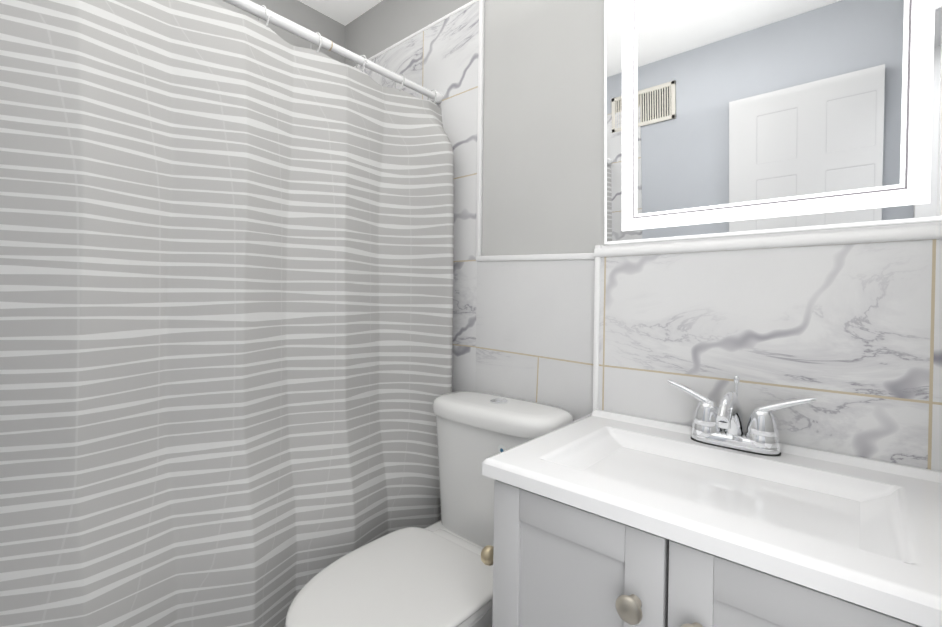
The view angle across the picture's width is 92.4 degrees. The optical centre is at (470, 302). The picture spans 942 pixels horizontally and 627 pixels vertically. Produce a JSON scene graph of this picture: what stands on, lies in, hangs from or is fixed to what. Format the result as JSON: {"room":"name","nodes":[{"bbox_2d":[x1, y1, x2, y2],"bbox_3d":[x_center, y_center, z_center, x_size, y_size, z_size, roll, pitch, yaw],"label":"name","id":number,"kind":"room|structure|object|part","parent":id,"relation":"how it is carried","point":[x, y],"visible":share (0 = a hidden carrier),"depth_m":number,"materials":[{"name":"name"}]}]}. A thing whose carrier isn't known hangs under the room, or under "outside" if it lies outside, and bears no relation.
{"room":"bathroom","nodes":[
{"label":"bathroom","id":0,"kind":"room"},
{"bbox_2d":[0,0,453,626],"bbox_3d":[-0.582,0.135,1.019,0.167,1.779,1.530,1,1,41],"label":"shower curtain","id":1,"kind":"object","parent":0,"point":[226,290],"visible":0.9,"depth_m":1.03,"materials":[{"name":"grey fabric"}]},
{"bbox_2d":[211,0,344,63],"bbox_3d":[-1.157,-0.068,1.453,0.100,2.360,1.650,1,1,41],"label":"wall","id":2,"kind":"structure","parent":0,"point":[307,17],"depth_m":1.88,"materials":[{"name":"grey paint"}]},
{"bbox_2d":[298,0,382,25],"bbox_3d":[-0.074,-1.276,0.582,2.840,0.100,1.750,1,1,41],"label":"ceiling","id":3,"kind":"structure","parent":0,"point":[345,12],"depth_m":1.90,"materials":[{"name":"paint"}]},
{"bbox_2d":[345,0,471,66],"bbox_3d":[-0.264,-1.129,1.770,0.800,0.220,0.004,1,1,41],"label":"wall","id":4,"kind":"structure","parent":0,"point":[378,28],"depth_m":1.82,"materials":[{"name":"grey paint"}]},
{"bbox_2d":[481,0,941,255],"bbox_3d":[0.413,-0.045,1.248,2.740,2.360,0.100,1,1,41],"label":"wall","id":5,"kind":"structure","parent":0,"point":[543,152],"depth_m":1.35,"materials":[{"name":"paint"}]},
{"bbox_2d":[358,1,478,391],"bbox_3d":[-0.281,0.051,1.778,0.800,2.140,0.010,1,1,41],"label":"wall tile","id":6,"kind":"structure","parent":5,"relation":"attached to","point":[441,57],"depth_m":1.56,"materials":[{"name":"tile"}]},
{"bbox_2d":[354,0,602,409],"bbox_3d":[-0.119,0.010,1.623,1.247,2.230,0.032,1,1,41],"label":"trim","id":7,"kind":"structure","parent":5,"relation":"attached to","point":[575,256],"depth_m":1.50,"materials":[{"name":"white"}]},
{"bbox_2d":[475,259,594,420],"bbox_3d":[0.182,0.496,1.374,0.443,1.269,0.010,1,1,41],"label":"wall tiles","id":8,"kind":"structure","parent":5,"relation":"attached to","point":[534,330],"depth_m":1.35,"materials":[{"name":"tile"}]},
{"bbox_2d":[594,222,941,256],"bbox_3d":[0.608,-0.133,0.989,0.709,0.034,0.035,1,1,41],"label":"trim","id":9,"kind":"structure","parent":5,"relation":"attached to","point":[909,232],"depth_m":0.93,"materials":[{"name":"white tile"}]},
{"bbox_2d":[598,239,941,471],"bbox_3d":[0.606,0.511,0.994,0.697,1.258,0.028,1,1,41],"label":"wall tiles","id":10,"kind":"structure","parent":5,"relation":"attached to","point":[848,337],"depth_m":0.93,"materials":[{"name":"tile"}]},
{"bbox_2d":[604,0,941,244],"bbox_3d":[0.599,-0.580,0.978,0.641,0.860,0.031,1,3,41],"label":"led mirror","id":11,"kind":"object","parent":5,"relation":"attached to","point":[723,118],"visible":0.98,"depth_m":0.95,"materials":[{"name":"clear glass"}]},
{"bbox_3d":[-0.107,1.184,0.603,2.840,0.100,1.750,1,1,41],"label":"floor","id":12,"kind":"structure","parent":0,"visible":0},
{"bbox_2d":[285,391,573,626],"bbox_3d":[-0.093,0.704,1.118,0.434,0.851,0.723,1,1,41],"label":"toilet","id":13,"kind":"object","parent":12,"relation":"on","point":[439,573],"visible":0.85,"depth_m":1.13,"materials":[{"name":"white ceramic"}]},
{"bbox_2d":[481,375,941,626],"bbox_3d":[0.401,0.646,0.825,0.696,0.984,0.492,1,1,41],"label":"bathroom vanity","id":14,"kind":"object","parent":12,"relation":"on","point":[713,515],"visible":1,"depth_m":0.73,"materials":[{"name":"white ceramic"}]},
{"bbox_3d":[0.045,0.508,0.901,0.054,0.037,0.037,1,1,41],"label":"knob","id":15,"kind":"part","parent":14,"relation":"part of","materials":[{"name":"gold metal"}]},
{"bbox_3d":[0.268,0.449,0.636,0.127,0.039,0.032,1,1,41],"label":"knob","id":16,"kind":"part","parent":14,"relation":"part of","materials":[{"name":"silver metal"}]},
{"bbox_3d":[0.282,0.677,0.657,0.628,0.674,0.019,1,1,41],"label":"door","id":17,"kind":"part","parent":14,"relation":"part of","materials":[{"name":"grey paint"}]},
{"bbox_2d":[667,375,816,455],"bbox_3d":[0.528,0.228,0.922,0.276,0.147,0.147,1,1,41],"label":"faucet","id":18,"kind":"object","parent":14,"relation":"on","point":[714,431],"depth_m":0.93,"materials":[{"name":"silver metal"}]}
]}

